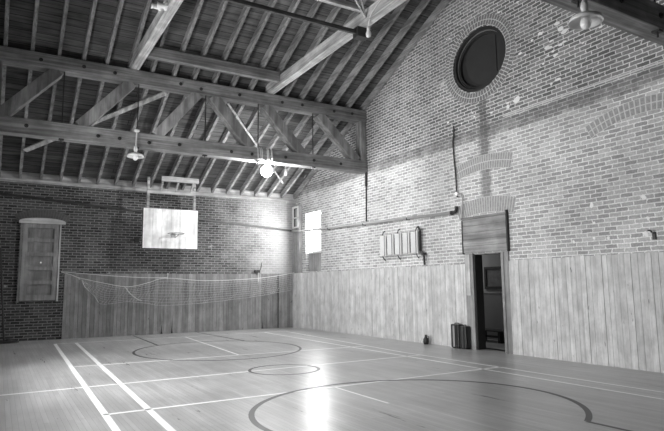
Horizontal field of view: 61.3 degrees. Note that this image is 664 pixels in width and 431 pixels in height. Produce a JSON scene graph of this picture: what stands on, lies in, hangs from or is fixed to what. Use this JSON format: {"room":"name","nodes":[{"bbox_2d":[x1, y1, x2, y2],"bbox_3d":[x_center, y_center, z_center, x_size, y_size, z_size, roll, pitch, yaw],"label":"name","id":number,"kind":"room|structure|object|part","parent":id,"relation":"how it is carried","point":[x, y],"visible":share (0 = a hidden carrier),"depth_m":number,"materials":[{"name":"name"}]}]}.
{"room":"gymnasium","nodes":[
{"label":"gymnasium","id":0,"kind":"room"},
{"bbox_2d":[0,181,295,341],"bbox_3d":[-5.344,1.415,17.382,10.020,4.430,0.308,4,-8,-30],"label":"wall","id":1,"kind":"structure","parent":0,"point":[97,240],"depth_m":16.71,"materials":[{"name":"brick"}]},
{"bbox_2d":[16,218,65,302],"bbox_3d":[-8.080,1.231,15.535,1.160,2.330,0.120,4,-8,-30],"label":"window","id":2,"kind":"structure","parent":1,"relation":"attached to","point":[38,279],"depth_m":15.53,"materials":[{"name":"grey wood"}]},
{"bbox_3d":[-8.524,1.285,15.286,0.050,2.170,0.080,4,-8,-30],"label":"casing","id":3,"kind":"part","parent":2,"relation":"part of","materials":[{"name":"wood"}]},
{"bbox_3d":[-8.110,2.048,15.457,0.660,0.290,0.038,4,-8,-30],"label":"panel","id":4,"kind":"part","parent":2,"relation":"part of","materials":[{"name":"grey wood"}]},
{"bbox_3d":[-8.114,1.661,15.506,0.660,0.290,0.038,4,-8,-30],"label":"panel","id":5,"kind":"part","parent":2,"relation":"part of","materials":[{"name":"wood"}]},
{"bbox_3d":[-8.118,1.274,15.555,0.660,0.290,0.038,4,-8,-30],"label":"panel","id":6,"kind":"part","parent":2,"relation":"part of","materials":[{"name":"wood"}]},
{"bbox_3d":[-8.122,0.888,15.604,0.660,0.290,0.038,4,-8,-30],"label":"panel","id":7,"kind":"part","parent":2,"relation":"part of","materials":[{"name":"grey wood"}]},
{"bbox_3d":[-8.127,0.501,15.652,0.660,0.290,0.038,4,-8,-30],"label":"panel","id":8,"kind":"part","parent":2,"relation":"part of","materials":[{"name":"grey wood"}]},
{"bbox_2d":[0,170,295,202],"bbox_3d":[-5.295,-0.849,17.542,9.300,0.300,0.120,4,-8,-30],"label":"trim","id":9,"kind":"structure","parent":1,"relation":"attached to","point":[7,176],"depth_m":16.85,"materials":[{"name":"grey wood"}]},
{"bbox_2d":[61,273,292,338],"bbox_3d":[-4.452,2.738,17.549,7.205,1.828,0.032,4,-8,-30],"label":"wall paneling","id":10,"kind":"structure","parent":1,"relation":"attached to","point":[275,310],"depth_m":17.24,"materials":[{"name":"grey wood"}]},
{"bbox_2d":[61,271,293,305],"bbox_3d":[-4.415,2.266,17.421,7.283,1.026,0.225,4,-8,-30],"label":"net","id":11,"kind":"object","parent":1,"relation":"hanging from","point":[167,278],"visible":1,"depth_m":17.15,"materials":[{"name":"white fabric"}]},
{"bbox_2d":[0,192,457,231],"bbox_3d":[-3.180,-0.344,13.902,9.278,1.060,8.173,4,-8,-30],"label":"pipe","id":12,"kind":"object","parent":1,"relation":"attached to","point":[1,193],"visible":0.97,"depth_m":16.14,"materials":[{"name":"black metal"}]},
{"bbox_2d":[254,263,261,280],"bbox_3d":[-2.470,1.905,18.812,0.270,0.654,0.080,4,-8,-30],"label":"cleat","id":13,"kind":"object","parent":1,"relation":"attached to","point":[255,271],"visible":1,"depth_m":18.77,"materials":[{"name":"black metal"}]},
{"bbox_2d":[0,0,440,193],"bbox_3d":[-3.148,-3.403,14.163,10.300,4.320,9.530,4,-8,-30],"label":"ceiling","id":14,"kind":"structure","parent":0,"point":[21,12],"depth_m":13.82,"materials":[{"name":"wood"}]},
{"bbox_2d":[0,0,9,176],"bbox_3d":[-6.824,-3.654,11.713,0.072,4.198,9.102,4,-8,-30],"label":"rafter","id":15,"kind":"object","parent":14,"relation":"attached to","point":[7,2],"visible":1,"depth_m":12.21,"materials":[{"name":"wood"}]},
{"bbox_2d":[19,0,39,177],"bbox_3d":[-6.392,-3.627,11.967,0.072,4.198,9.102,4,-8,-30],"label":"rafter","id":16,"kind":"object","parent":14,"relation":"attached to","point":[36,7],"visible":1,"depth_m":12.46,"materials":[{"name":"grey wood"}]},
{"bbox_2d":[40,0,68,179],"bbox_3d":[-5.947,-3.598,12.228,0.072,4.198,9.102,4,-8,-30],"label":"rafter","id":17,"kind":"object","parent":14,"relation":"attached to","point":[66,2],"visible":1,"depth_m":12.94,"materials":[{"name":"wood"}]},
{"bbox_2d":[59,0,97,180],"bbox_3d":[-5.519,-3.571,12.480,0.072,4.198,9.102,4,-8,-30],"label":"rafter","id":18,"kind":"object","parent":14,"relation":"attached to","point":[94,2],"visible":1,"depth_m":13.07,"materials":[{"name":"wood"}]},
{"bbox_2d":[78,0,123,182],"bbox_3d":[-5.103,-3.545,12.725,0.072,4.198,9.102,4,-8,-30],"label":"rafter","id":19,"kind":"object","parent":14,"relation":"attached to","point":[120,2],"visible":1,"depth_m":12.57,"materials":[{"name":"wood"}]},
{"bbox_2d":[96,0,151,183],"bbox_3d":[-4.663,-3.517,12.983,0.072,4.198,9.102,4,-8,-30],"label":"rafter","id":20,"kind":"object","parent":14,"relation":"attached to","point":[147,2],"visible":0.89,"depth_m":12.76,"materials":[{"name":"wood"}]},
{"bbox_2d":[23,92,167,151],"bbox_3d":[-6.053,-2.368,14.232,4.004,1.277,0.142,-2,-7,12],"label":"brace","id":21,"kind":"object","parent":20,"relation":"attached to","point":[161,94],"visible":0.64,"depth_m":14.10,"materials":[{"name":"grey wood"}]},
{"bbox_2d":[114,19,171,185],"bbox_3d":[-4.234,-3.490,13.235,0.072,4.198,9.102,4,-8,-30],"label":"rafter","id":22,"kind":"object","parent":14,"relation":"attached to","point":[163,36],"visible":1,"depth_m":14.24,"materials":[{"name":"wood"}]},
{"bbox_2d":[132,0,203,186],"bbox_3d":[-3.795,-3.462,13.493,0.072,4.198,9.102,4,-8,-30],"label":"rafter","id":23,"kind":"object","parent":14,"relation":"attached to","point":[199,3],"visible":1,"depth_m":13.44,"materials":[{"name":"wood"}]},
{"bbox_2d":[150,0,227,187],"bbox_3d":[-3.372,-3.435,13.742,0.072,4.198,9.102,4,-8,-30],"label":"rafter","id":24,"kind":"object","parent":14,"relation":"attached to","point":[223,4],"visible":0.56,"depth_m":13.10,"materials":[{"name":"grey wood"}]},
{"bbox_2d":[165,0,253,188],"bbox_3d":[-2.934,-3.407,13.999,0.072,4.198,9.102,4,-8,-30],"label":"rafter","id":25,"kind":"object","parent":14,"relation":"attached to","point":[245,10],"visible":0.78,"depth_m":13.87,"materials":[{"name":"wood"}]},
{"bbox_2d":[141,176,198,249],"bbox_3d":[-4.641,-0.081,16.375,1.630,2.120,0.642,4,-8,-30],"label":"basketball backboard","id":26,"kind":"object","parent":25,"relation":"hanging from","point":[171,229],"visible":1,"depth_m":16.50,"materials":[{"name":"white wood"}]},
{"bbox_3d":[-5.360,-0.104,16.288,0.070,2.070,0.065,4,-8,-30],"label":"hanger post","id":27,"kind":"part","parent":26,"relation":"part of","materials":[{"name":"white metal"}]},
{"bbox_3d":[-4.753,0.404,16.515,1.630,1.195,0.050,4,-8,-30],"label":"edge frame","id":28,"kind":"part","parent":26,"relation":"part of","materials":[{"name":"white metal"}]},
{"bbox_3d":[-4.779,-0.697,16.716,1.430,0.150,0.060,4,-8,-30],"label":"cross rail","id":29,"kind":"part","parent":26,"relation":"part of","materials":[{"name":"grey wood"}]},
{"bbox_3d":[-4.487,-1.049,16.585,1.100,0.150,0.060,4,-8,-30],"label":"cross rail","id":30,"kind":"part","parent":26,"relation":"part of","materials":[{"name":"grey wood"}]},
{"bbox_3d":[-4.181,-0.030,16.981,0.070,2.070,0.065,4,-8,-30],"label":"hanger post","id":31,"kind":"part","parent":26,"relation":"part of","materials":[{"name":"grey wood"}]},
{"bbox_2d":[181,0,276,189],"bbox_3d":[-2.506,-3.380,14.250,0.072,4.198,9.102,4,-8,-30],"label":"rafter","id":32,"kind":"object","parent":14,"relation":"attached to","point":[258,31],"visible":0.78,"depth_m":13.62,"materials":[{"name":"wood"}]},
{"bbox_2d":[196,0,300,191],"bbox_3d":[-2.078,-3.353,14.502,0.072,4.198,9.102,4,-8,-30],"label":"rafter","id":33,"kind":"object","parent":14,"relation":"attached to","point":[294,4],"visible":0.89,"depth_m":13.86,"materials":[{"name":"grey wood"}]},
{"bbox_2d":[211,0,321,192],"bbox_3d":[-1.660,-3.327,14.747,0.072,4.198,9.102,4,-8,-30],"label":"rafter","id":34,"kind":"object","parent":14,"relation":"attached to","point":[316,4],"visible":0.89,"depth_m":13.92,"materials":[{"name":"grey wood"}]},
{"bbox_2d":[227,103,283,183],"bbox_3d":[-2.183,-2.008,16.719,0.056,1.407,4.340,-2,-7,14],"label":"brace","id":35,"kind":"object","parent":34,"relation":"attached to","point":[229,105],"visible":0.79,"depth_m":15.94,"materials":[{"name":"grey wood"}]},
{"bbox_2d":[226,6,340,193],"bbox_3d":[-1.224,-3.299,15.003,0.072,4.198,9.102,4,-8,-30],"label":"rafter","id":36,"kind":"object","parent":14,"relation":"attached to","point":[335,10],"visible":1,"depth_m":14.82,"materials":[{"name":"grey wood"}]},
{"bbox_2d":[240,0,366,194],"bbox_3d":[-0.800,-3.272,15.252,0.072,4.198,9.102,4,-8,-30],"label":"rafter","id":37,"kind":"object","parent":14,"relation":"attached to","point":[316,73],"visible":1,"depth_m":15.16,"materials":[{"name":"wood"}]},
{"bbox_2d":[254,24,372,195],"bbox_3d":[-0.355,-3.244,15.514,0.072,4.198,9.102,4,-8,-30],"label":"rafter","id":38,"kind":"object","parent":14,"relation":"attached to","point":[355,44],"visible":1,"depth_m":15.17,"materials":[{"name":"grey wood"}]},
{"bbox_2d":[267,0,409,196],"bbox_3d":[0.066,-3.217,15.761,0.072,4.198,9.102,4,-8,-30],"label":"rafter","id":39,"kind":"object","parent":14,"relation":"attached to","point":[399,9],"visible":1,"depth_m":14.78,"materials":[{"name":"grey wood"}]},
{"bbox_2d":[280,0,429,197],"bbox_3d":[0.501,-3.190,16.017,0.072,4.198,9.102,4,-8,-30],"label":"rafter","id":40,"kind":"object","parent":14,"relation":"attached to","point":[423,3],"visible":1,"depth_m":15.02,"materials":[{"name":"grey wood"}]},
{"bbox_2d":[293,0,450,198],"bbox_3d":[0.931,-3.163,16.270,0.072,4.198,9.102,4,-8,-30],"label":"rafter","id":41,"kind":"object","parent":14,"relation":"attached to","point":[443,3],"visible":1,"depth_m":15.21,"materials":[{"name":"wood"}]},
{"bbox_2d":[0,327,663,430],"bbox_3d":[0.166,2.721,9.741,12.000,0.202,18.860,4,-8,-30],"label":"floor","id":42,"kind":"structure","parent":0,"point":[290,378],"depth_m":7.74,"materials":[{"name":"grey wood"}]},
{"bbox_2d":[0,247,18,343],"bbox_3d":[-8.505,2.099,14.838,0.500,2.502,0.500,-4,-8,25],"label":"net post","id":43,"kind":"object","parent":42,"relation":"on","point":[7,341],"visible":1,"depth_m":14.73,"materials":[{"name":"black metal"}]},
{"bbox_2d":[423,335,428,343],"bbox_3d":[2.219,2.927,13.216,0.139,0.220,0.152,-2,-7,9],"label":"jug","id":44,"kind":"object","parent":42,"relation":"on","point":[426,339],"visible":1,"depth_m":13.17,"materials":[{"name":"black metal"}]},
{"bbox_2d":[451,323,462,348],"bbox_3d":[2.769,2.650,12.386,0.161,0.550,0.250,4,-8,-30],"label":"case","id":45,"kind":"object","parent":42,"relation":"on","point":[455,334],"visible":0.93,"depth_m":12.33,"materials":[{"name":"black metal"}]},
{"bbox_2d":[459,325,470,348],"bbox_3d":[2.893,2.637,12.175,0.161,0.520,0.200,4,-8,-30],"label":"case","id":46,"kind":"object","parent":42,"relation":"on","point":[465,333],"visible":1,"depth_m":12.10,"materials":[{"name":"black metal"}]},
{"bbox_2d":[485,328,504,342],"bbox_3d":[3.709,2.970,13.964,0.400,0.290,2.000,4,-8,-30],"label":"bench","id":47,"kind":"object","parent":42,"relation":"on","point":[501,339],"visible":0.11,"depth_m":13.32,"materials":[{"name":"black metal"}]},
{"bbox_3d":[3.708,2.841,13.980,0.400,0.030,2.000,4,-8,-30],"label":"seat","id":48,"kind":"part","parent":47,"relation":"part of","materials":[{"name":"black wood"}]},
{"bbox_3d":[4.095,2.900,13.324,0.350,0.260,0.060,4,-8,-30],"label":"leg","id":49,"kind":"part","parent":47,"relation":"part of","materials":[{"name":"black wood"}]},
{"bbox_2d":[296,0,663,272],"bbox_3d":[3.393,-1.469,12.222,0.230,8.666,18.660,4,-8,-30],"label":"wall","id":50,"kind":"structure","parent":0,"point":[570,143],"depth_m":11.33,"materials":[{"name":"brick"}]},
{"bbox_2d":[0,45,367,173],"bbox_3d":[-3.057,-2.337,13.894,9.300,1.950,0.340,4,-8,-30],"label":"roof truss","id":51,"kind":"object","parent":50,"relation":"attached to","point":[54,67],"visible":0.99,"depth_m":13.37,"materials":[{"name":"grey wood"}]},
{"bbox_3d":[-6.976,-2.623,11.620,0.180,1.190,0.260,4,-8,-30],"label":"post","id":52,"kind":"part","parent":51,"relation":"part of","materials":[{"name":"grey wood"}]},
{"bbox_3d":[-5.846,-2.524,12.175,0.100,1.950,0.100,4,-8,-30],"label":"tie rod","id":53,"kind":"part","parent":51,"relation":"part of","materials":[{"name":"black metal"}]},
{"bbox_2d":[127,129,143,160],"bbox_3d":[-4.456,-1.604,12.717,0.370,0.730,0.370,4,-8,-30],"label":"pendant lamp","id":54,"kind":"object","parent":51,"relation":"hanging from","point":[135,155],"visible":1,"depth_m":12.67,"materials":[{"name":"white metal"}]},
{"bbox_3d":[-4.454,-1.371,12.687,0.370,0.100,0.370,4,-8,-30],"label":"lamp shade","id":55,"kind":"part","parent":54,"relation":"part of","materials":[{"name":"metal"}]},
{"bbox_3d":[-4.494,-2.439,12.970,0.100,1.950,0.100,4,-8,-30],"label":"tie rod","id":56,"kind":"part","parent":51,"relation":"part of","materials":[{"name":"black metal"}]},
{"bbox_2d":[130,0,182,69],"bbox_3d":[-2.276,-4.025,9.148,0.190,0.250,9.280,4,-8,-30],"label":"rafter","id":57,"kind":"structure","parent":51,"relation":"on","point":[162,19],"depth_m":11.22,"materials":[{"name":"grey wood"}]},
{"bbox_2d":[150,2,160,11],"bbox_3d":[-3.306,-3.925,10.524,0.180,0.146,0.200,4,-8,-30],"label":"socket","id":58,"kind":"object","parent":57,"relation":"attached to","point":[153,6],"visible":0.63,"depth_m":10.48,"materials":[{"name":"white ceramic"}]},
{"bbox_2d":[156,1,167,10],"bbox_3d":[-3.075,-3.788,10.116,0.180,0.146,0.200,4,-8,-30],"label":"socket","id":59,"kind":"object","parent":57,"relation":"attached to","point":[164,6],"visible":1,"depth_m":10.08,"materials":[{"name":"white ceramic"}]},
{"bbox_2d":[317,0,367,12],"bbox_3d":[-1.980,-4.174,9.391,6.400,0.110,0.090,4,-8,-30],"label":"rail","id":60,"kind":"object","parent":57,"relation":"on","point":[345,4],"visible":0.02,"depth_m":10.66,"materials":[{"name":"white metal"}]},
{"bbox_3d":[-3.116,-2.351,13.779,0.100,1.950,0.100,4,-8,-30],"label":"tie rod","id":61,"kind":"part","parent":51,"relation":"part of","materials":[{"name":"black metal"}]},
{"bbox_3d":[-1.911,-2.275,14.487,0.100,1.950,0.100,4,-8,-30],"label":"tie rod","id":62,"kind":"part","parent":51,"relation":"part of","materials":[{"name":"black metal"}]},
{"bbox_2d":[257,148,272,176],"bbox_3d":[-1.767,-1.371,14.500,0.500,0.716,0.399,4,-8,-30],"label":"pendant lamp","id":63,"kind":"object","parent":51,"relation":"hanging from","point":[266,171],"visible":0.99,"depth_m":14.45,"materials":[{"name":"white glass"}]},
{"bbox_3d":[-1.704,-1.153,14.567,0.300,0.300,0.300,4,-8,-30],"label":"globe","id":64,"kind":"part","parent":63,"relation":"part of","materials":[{"name":"white glass"}]},
{"bbox_3d":[-0.525,-2.187,15.301,0.100,1.950,0.100,4,-8,-30],"label":"tie rod","id":65,"kind":"part","parent":51,"relation":"part of","materials":[{"name":"black metal"}]},
{"bbox_2d":[266,0,405,93],"bbox_3d":[0.686,-3.837,10.888,0.190,0.250,9.280,4,-8,-30],"label":"beam","id":66,"kind":"structure","parent":51,"relation":"on","point":[338,39],"depth_m":11.95,"materials":[{"name":"grey wood"}]},
{"bbox_2d":[147,47,279,82],"bbox_3d":[-2.739,-3.559,13.286,3.240,0.240,0.160,4,-8,-30],"label":"purlin","id":67,"kind":"object","parent":66,"relation":"attached to","point":[160,54],"visible":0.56,"depth_m":13.17,"materials":[{"name":"grey wood"}]},
{"bbox_2d":[223,0,368,41],"bbox_3d":[-2.072,-3.755,9.503,6.400,0.200,0.180,4,-8,-30],"label":"rail","id":68,"kind":"object","parent":66,"relation":"attached to","point":[359,33],"visible":0.97,"depth_m":10.44,"materials":[{"name":"black metal"}]},
{"bbox_2d":[355,0,376,17],"bbox_3d":[-1.843,-4.148,9.156,6.400,0.372,0.316,4,-8,-30],"label":"rail","id":69,"kind":"object","parent":66,"relation":"attached to","point":[362,9],"visible":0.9,"depth_m":10.59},
{"bbox_2d":[366,0,380,37],"bbox_3d":[0.783,-3.716,10.578,0.113,0.490,0.691,1,-7,-16],"label":"bulb socket","id":70,"kind":"object","parent":66,"relation":"hanging from","point":[368,33],"visible":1,"depth_m":10.79,"materials":[{"name":"white plastic"}]},
{"bbox_3d":[0.708,-3.546,10.839,0.110,0.220,0.107,4,-8,-30],"label":"bulb","id":71,"kind":"part","parent":70,"relation":"part of","materials":[{"name":"white glass"}]},
{"bbox_3d":[0.780,-3.824,10.563,0.090,0.279,0.642,2,-8,-20],"label":"cord","id":72,"kind":"part","parent":70,"relation":"part of","materials":[{"name":"black rubber"}]},
{"bbox_3d":[0.841,-2.127,16.213,0.180,1.190,0.260,4,-8,-30],"label":"post","id":73,"kind":"part","parent":51,"relation":"part of","materials":[{"name":"grey wood"}]},
{"bbox_2d":[292,206,298,228],"bbox_3d":[-1.250,0.067,19.555,0.100,0.760,0.470,4,-8,-30],"label":"trim","id":74,"kind":"structure","parent":50,"relation":"attached to","point":[295,217],"depth_m":19.55,"materials":[{"name":"white paint"}]},
{"bbox_2d":[292,205,301,272],"bbox_3d":[-1.207,0.822,19.469,0.130,2.360,0.490,4,-8,-30],"label":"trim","id":75,"kind":"structure","parent":50,"relation":"attached to","point":[296,236],"depth_m":19.32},
{"bbox_2d":[292,273,303,327],"bbox_3d":[-1.152,2.897,19.142,0.140,1.840,0.628,4,-8,-30],"label":"trim","id":76,"kind":"structure","parent":50,"relation":"attached to","point":[298,279],"depth_m":18.98,"materials":[{"name":"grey wood"}]},
{"bbox_2d":[305,211,320,270],"bbox_3d":[-0.545,0.852,18.646,0.220,2.000,1.040,4,-8,-30],"label":"window","id":77,"kind":"structure","parent":50,"relation":"in","point":[314,256],"depth_m":18.96,"materials":[{"name":"white paint"}]},
{"bbox_3d":[-0.504,0.574,18.684,0.140,1.360,1.000,4,-8,-30],"label":"frame","id":78,"kind":"part","parent":77,"relation":"part of","materials":[{"name":"white paint"}]},
{"bbox_3d":[-0.511,1.535,18.553,0.060,0.620,1.000,4,-8,-30],"label":"panel","id":79,"kind":"part","parent":77,"relation":"part of","materials":[{"name":"grey wood"}]},
{"bbox_2d":[365,172,366,220],"bbox_3d":[0.971,-0.544,15.959,0.070,1.422,0.103,4,-8,-30],"label":"downpipe","id":80,"kind":"object","parent":50,"relation":"attached to","point":[366,172],"visible":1,"depth_m":15.97,"materials":[{"name":"black metal"}]},
{"bbox_2d":[304,264,466,346],"bbox_3d":[1.012,2.423,15.616,0.032,1.848,7.755,4,-8,-30],"label":"wall paneling","id":81,"kind":"structure","parent":50,"relation":"attached to","point":[411,304],"depth_m":14.71,"materials":[{"name":"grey wood"}]},
{"bbox_2d":[378,226,425,264],"bbox_3d":[1.781,0.812,14.381,0.146,0.982,1.897,4,-8,-30],"label":"radiator","id":82,"kind":"object","parent":50,"relation":"attached to","point":[387,247],"visible":1,"depth_m":14.33,"materials":[{"name":"metal"}]},
{"bbox_3d":[2.141,0.559,13.760,0.070,0.616,0.138,4,-8,-30],"label":"plate","id":83,"kind":"part","parent":82,"relation":"part of","materials":[{"name":"black metal"}]},
{"bbox_2d":[452,126,462,217],"bbox_3d":[2.866,-1.000,12.783,0.050,2.192,0.290,4,-8,-30],"label":"cable","id":84,"kind":"object","parent":50,"relation":"attached to","point":[456,192],"visible":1,"depth_m":12.83,"materials":[{"name":"black metal"}]},
{"bbox_2d":[446,14,514,102],"bbox_3d":[3.332,-3.473,12.522,0.210,1.930,2.100,4,-8,-30],"label":"window","id":85,"kind":"structure","parent":50,"relation":"in","point":[479,59],"depth_m":12.55,"materials":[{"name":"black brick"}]},
{"bbox_3d":[3.302,-3.475,12.504,0.080,1.438,1.598,4,-8,-30],"label":"frame","id":86,"kind":"part","parent":85,"relation":"part of","materials":[{"name":"black metal"}]},
{"bbox_3d":[3.367,-3.471,12.542,0.070,1.438,1.598,4,-8,-30],"label":"frame","id":87,"kind":"part","parent":85,"relation":"part of","materials":[{"name":"black metal"}]},
{"bbox_3d":[3.410,-3.468,12.568,0.030,1.426,1.584,4,-8,-30],"label":"dark panel","id":88,"kind":"part","parent":85,"relation":"part of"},
{"bbox_3d":[3.273,-1.185,12.182,0.006,0.244,1.676,4,-8,-30],"label":"arch crown","id":89,"kind":"part","parent":50,"relation":"part of","materials":[{"name":"brick"}]},
{"bbox_2d":[461,210,512,353],"bbox_3d":[3.361,1.398,11.903,0.295,2.900,1.310,4,-8,-30],"label":"door","id":90,"kind":"structure","parent":50,"relation":"in","point":[490,231],"depth_m":12.06,"materials":[{"name":"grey wood"}]},
{"bbox_3d":[3.034,1.866,12.232,0.035,2.060,0.240,4,-8,-30],"label":"casing","id":91,"kind":"part","parent":90,"relation":"part of","materials":[{"name":"grey wood"}]},
{"bbox_3d":[3.249,0.018,12.026,0.075,0.050,1.290,4,-8,-30],"label":"panel cornice","id":92,"kind":"part","parent":90,"relation":"part of","materials":[{"name":"grey wood"}]},
{"bbox_3d":[3.260,0.411,11.986,0.054,0.734,1.240,4,-8,-30],"label":"plank panel","id":93,"kind":"part","parent":90,"relation":"part of","materials":[{"name":"wood"}]},
{"bbox_3d":[3.546,1.750,11.357,0.050,2.060,0.200,4,-8,-30],"label":"casing","id":94,"kind":"part","parent":90,"relation":"part of","materials":[{"name":"grey wood"}]},
{"bbox_2d":[509,252,663,372],"bbox_3d":[5.747,1.357,7.672,0.032,1.868,8.415,4,-8,-30],"label":"wall paneling","id":95,"kind":"structure","parent":50,"relation":"attached to","point":[605,310],"depth_m":9.71,"materials":[{"name":"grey wood"}]},
{"bbox_2d":[540,0,663,45],"bbox_3d":[1.673,-3.423,5.961,9.300,1.950,0.340,4,-8,-30],"label":"roof truss","id":96,"kind":"object","parent":50,"relation":"attached to","point":[644,19],"visible":0.99,"depth_m":7.00,"materials":[{"name":"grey wood"}]},
{"bbox_3d":[2.819,-3.360,6.553,0.100,1.950,0.100,4,-8,-30],"label":"tie rod","id":97,"kind":"part","parent":96,"relation":"part of","materials":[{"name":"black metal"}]},
{"bbox_2d":[568,0,603,29],"bbox_3d":[2.827,-2.343,6.271,0.370,0.540,0.370,4,-8,-30],"label":"pendant lamp","id":98,"kind":"object","parent":96,"relation":"hanging from","point":[586,19],"visible":1,"depth_m":6.24,"materials":[{"name":"white metal"}]},
{"bbox_2d":[580,0,589,17],"bbox_3d":[2.828,-2.308,6.267,0.100,0.190,0.098,4,-8,-30],"label":"socket","id":99,"kind":"object","parent":98,"relation":"attached to","point":[584,6],"depth_m":6.24,"materials":[{"name":"white ceramic"}]},
{"bbox_3d":[2.829,-2.149,6.247,0.120,0.150,0.120,4,-8,-30],"label":"bulb","id":100,"kind":"part","parent":98,"relation":"part of","materials":[{"name":"white glass"}]},
{"bbox_3d":[2.829,-2.204,6.253,0.370,0.100,0.370,4,-8,-30],"label":"lamp shade","id":101,"kind":"part","parent":98,"relation":"part of","materials":[{"name":"ceramic"}]},
{"bbox_3d":[4.205,-3.272,7.368,0.100,1.950,0.100,4,-8,-30],"label":"tie rod","id":102,"kind":"part","parent":96,"relation":"part of","materials":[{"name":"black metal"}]},
{"bbox_2d":[647,229,655,239],"bbox_3d":[5.070,0.299,8.882,0.079,0.164,0.094,4,-8,-30],"label":"wall hook","id":103,"kind":"object","parent":50,"relation":"attached to","point":[653,233],"visible":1,"depth_m":8.86,"materials":[{"name":"black metal"}]},
{"bbox_2d":[482,254,503,339],"bbox_3d":[4.426,1.620,13.750,0.130,2.900,5.000,4,-8,-30],"label":"wall","id":104,"kind":"structure","parent":0,"point":[493,299],"depth_m":14.19,"materials":[{"name":"paint"}]},
{"bbox_2d":[484,266,501,288],"bbox_3d":[4.115,1.576,14.174,0.040,0.560,0.670,4,-8,-30],"label":"picture frame","id":105,"kind":"object","parent":104,"relation":"attached to","point":[492,275],"visible":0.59,"depth_m":14.22,"materials":[{"name":"black wood"}]},
{"bbox_2d":[486,269,501,286],"bbox_3d":[4.126,1.577,14.181,0.015,0.440,0.550,4,-8,-30],"label":"picture","id":106,"kind":"object","parent":105,"relation":"attached to","point":[493,276],"depth_m":14.20}
]}

